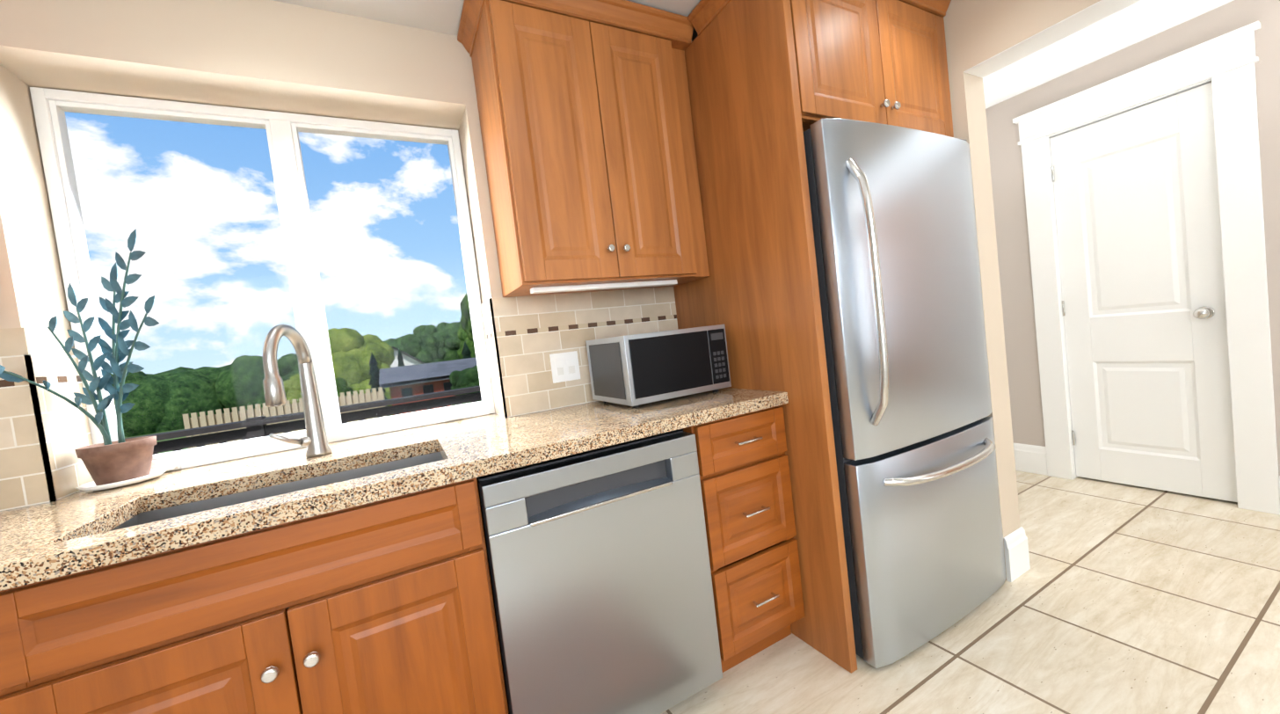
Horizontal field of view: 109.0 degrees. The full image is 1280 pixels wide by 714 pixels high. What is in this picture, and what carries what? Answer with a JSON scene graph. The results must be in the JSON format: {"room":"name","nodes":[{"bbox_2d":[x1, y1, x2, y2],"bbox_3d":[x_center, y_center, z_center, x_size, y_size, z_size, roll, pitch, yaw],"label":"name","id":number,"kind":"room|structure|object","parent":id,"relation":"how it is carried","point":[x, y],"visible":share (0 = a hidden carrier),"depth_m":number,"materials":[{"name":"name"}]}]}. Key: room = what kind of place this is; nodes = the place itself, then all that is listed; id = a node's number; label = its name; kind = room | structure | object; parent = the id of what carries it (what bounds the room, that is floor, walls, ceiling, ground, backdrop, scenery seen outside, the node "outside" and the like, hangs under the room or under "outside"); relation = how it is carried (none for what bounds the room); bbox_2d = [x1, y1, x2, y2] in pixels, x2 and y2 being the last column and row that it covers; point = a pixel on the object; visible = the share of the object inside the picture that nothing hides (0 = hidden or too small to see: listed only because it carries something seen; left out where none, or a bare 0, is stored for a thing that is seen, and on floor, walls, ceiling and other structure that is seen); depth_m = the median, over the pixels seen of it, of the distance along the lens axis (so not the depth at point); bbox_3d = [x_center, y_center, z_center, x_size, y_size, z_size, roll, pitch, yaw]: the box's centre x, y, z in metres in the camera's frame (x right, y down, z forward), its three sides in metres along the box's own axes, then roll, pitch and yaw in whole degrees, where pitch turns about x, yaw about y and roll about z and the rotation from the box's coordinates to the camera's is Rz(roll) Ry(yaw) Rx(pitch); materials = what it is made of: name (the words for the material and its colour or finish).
{"room":"kitchen","nodes":[
{"label":"kitchen","id":0,"kind":"room"},
{"bbox_2d":[0,0,502,506],"bbox_3d":[-0.080,-0.103,2.309,6.500,2.340,0.580,-8,3,-28],"label":"wall","id":1,"kind":"structure","parent":0,"point":[269,54],"depth_m":1.37,"materials":[{"name":"beige paint"}]},
{"bbox_2d":[29,87,494,472],"bbox_3d":[-1.188,-0.274,1.626,1.169,1.171,0.114,-8,3,-28],"label":"window unit","id":2,"kind":"structure","parent":1,"relation":"in","point":[51,106],"depth_m":1.60,"materials":[{"name":"white plastic"}]},
{"bbox_2d":[0,286,678,510],"bbox_3d":[-1.085,0.078,1.549,2.784,0.456,0.205,-8,3,-28],"label":"tile backsplash","id":3,"kind":"structure","parent":1,"relation":"attached to","point":[44,434],"depth_m":1.74,"materials":[{"name":"beige tile"}]},
{"bbox_2d":[549,350,580,383],"bbox_3d":[-0.301,0.040,1.845,0.116,0.116,0.010,-8,3,-28],"label":"electrical outlet plate","id":4,"kind":"object","parent":3,"relation":"attached to","point":[564,367],"visible":1,"depth_m":1.84,"materials":[{"name":"white plastic"}]},
{"bbox_2d":[457,0,709,297],"bbox_3d":[-0.173,-0.743,1.729,0.812,0.980,0.371,-8,3,-28],"label":"upper cabinet","id":5,"kind":"object","parent":1,"relation":"attached to","point":[584,106],"visible":0.98,"depth_m":1.58,"materials":[{"name":"brown wood"}]},
{"bbox_2d":[273,0,1234,109],"bbox_3d":[0.751,-1.348,0.424,6.500,0.100,4.130,-8,3,-28],"label":"ceiling","id":6,"kind":"structure","parent":0,"point":[1132,24],"depth_m":2.11,"materials":[{"name":"white paint"}]},
{"bbox_2d":[661,470,1279,713],"bbox_3d":[1.040,1.082,0.531,6.500,0.120,4.130,-8,3,-28],"label":"floor","id":7,"kind":"structure","parent":0,"point":[1116,598],"depth_m":1.53,"materials":[{"name":"tile"}]},
{"bbox_2d":[0,477,509,713],"bbox_3d":[-0.826,0.775,1.196,0.793,0.872,0.645,-8,3,-28],"label":"base cabinet","id":8,"kind":"object","parent":7,"relation":"on","point":[389,603],"visible":0.88,"depth_m":0.93,"materials":[{"name":"brown wood"}]},
{"bbox_2d":[0,387,788,609],"bbox_3d":[-0.808,0.407,1.332,2.584,0.242,0.837,-8,3,-28],"label":"countertop","id":9,"kind":"structure","parent":8,"relation":"on","point":[83,531],"depth_m":1.18,"materials":[{"name":"stone"}]},
{"bbox_2d":[0,228,167,491],"bbox_3d":[-1.460,0.014,1.249,0.345,0.697,0.342,-8,3,-28],"label":"plant","id":10,"kind":"object","parent":9,"relation":"on","point":[121,461],"visible":1,"depth_m":1.27,"materials":[{"name":"green plant"}]},
{"bbox_2d":[262,324,332,458],"bbox_3d":[-1.016,0.106,1.331,0.136,0.402,0.194,-8,3,-28],"label":"faucet","id":11,"kind":"object","parent":9,"relation":"on","point":[315,440],"visible":1,"depth_m":1.38,"materials":[{"name":"silver metal"}]},
{"bbox_2d":[585,324,731,407],"bbox_3d":[0.067,0.031,1.792,0.432,0.254,0.356,-8,3,-28],"label":"microwave","id":12,"kind":"object","parent":9,"relation":"on","point":[635,370],"visible":1,"depth_m":1.64,"materials":[{"name":"silver metal"}]},
{"bbox_2d":[476,428,722,713],"bbox_3d":[-0.202,0.682,1.537,0.629,0.856,0.621,-8,3,-28],"label":"dishwasher","id":13,"kind":"object","parent":7,"relation":"on","point":[599,564],"visible":0.75,"depth_m":1.25,"materials":[{"name":"grey metal"}]},
{"bbox_2d":[683,405,804,672],"bbox_3d":[0.247,0.622,1.770,0.378,0.872,0.646,-8,3,-28],"label":"base cabinet","id":14,"kind":"object","parent":7,"relation":"on","point":[745,477],"visible":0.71,"depth_m":1.50,"materials":[{"name":"brown wood"}]},
{"bbox_2d":[673,0,953,673],"bbox_3d":[0.744,-0.181,1.950,0.938,2.332,0.824,-8,3,-28],"label":"surround","id":15,"kind":"object","parent":7,"relation":"on","point":[770,82],"visible":0.73,"depth_m":1.56,"materials":[{"name":"brown wood"}]},
{"bbox_2d":[803,117,1006,668],"bbox_3d":[0.856,0.091,1.920,0.833,1.768,0.880,-8,3,-28],"label":"fridge","id":16,"kind":"object","parent":7,"relation":"on","point":[893,216],"visible":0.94,"depth_m":1.51,"materials":[{"name":"grey metal"}]},
{"bbox_2d":[943,0,1141,581],"bbox_3d":[1.907,-0.278,0.917,0.145,2.340,3.750,-8,3,-28],"label":"wall","id":17,"kind":"structure","parent":0,"point":[984,39],"depth_m":1.79,"materials":[{"name":"beige paint"}]},
{"bbox_2d":[1003,526,1030,574],"bbox_3d":[1.412,0.810,2.278,0.040,0.180,0.845,-8,3,-28],"label":"baseboard","id":18,"kind":"structure","parent":17,"relation":"attached to","point":[1015,544],"depth_m":1.87,"materials":[{"name":"white wood"}]},
{"bbox_2d":[985,0,1279,477],"bbox_3d":[3.405,-0.491,1.718,0.720,2.340,3.750,-8,3,-28],"label":"wall","id":19,"kind":"structure","parent":0,"point":[1012,239],"depth_m":2.56,"materials":[{"name":"beige paint"}]},
{"bbox_2d":[1013,443,1047,475],"bbox_3d":[2.435,0.654,3.049,0.016,0.180,0.447,-8,3,-28],"label":"baseboard","id":20,"kind":"structure","parent":19,"relation":"attached to","point":[1030,458],"depth_m":2.92,"materials":[{"name":"white wood"}]},
{"bbox_2d":[1049,82,1237,501],"bbox_3d":[2.643,-0.282,2.443,0.113,2.018,0.610,-8,3,-28],"label":"hall door","id":21,"kind":"structure","parent":19,"relation":"in","point":[1138,218],"depth_m":2.41,"materials":[{"name":"white wood"}]},
{"bbox_2d":[1012,21,1279,515],"bbox_3d":[2.669,-0.366,2.457,0.177,2.200,0.894,-8,3,-28],"label":"door frame","id":22,"kind":"structure","parent":19,"relation":"attached to","point":[1225,63],"depth_m":2.15,"materials":[{"name":"white wood"}]},
{"label":"outside","id":23,"kind":"structure","parent":0,"visible":0},
{"bbox_2d":[109,293,492,468],"bbox_3d":[-44.736,1.224,125.646,280.000,13.439,259.700,-8,3,-28],"label":"outdoor scenery","id":24,"kind":"object","parent":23,"point":[434,374],"depth_m":20.88,"materials":[{"name":"green plant"}]}
]}

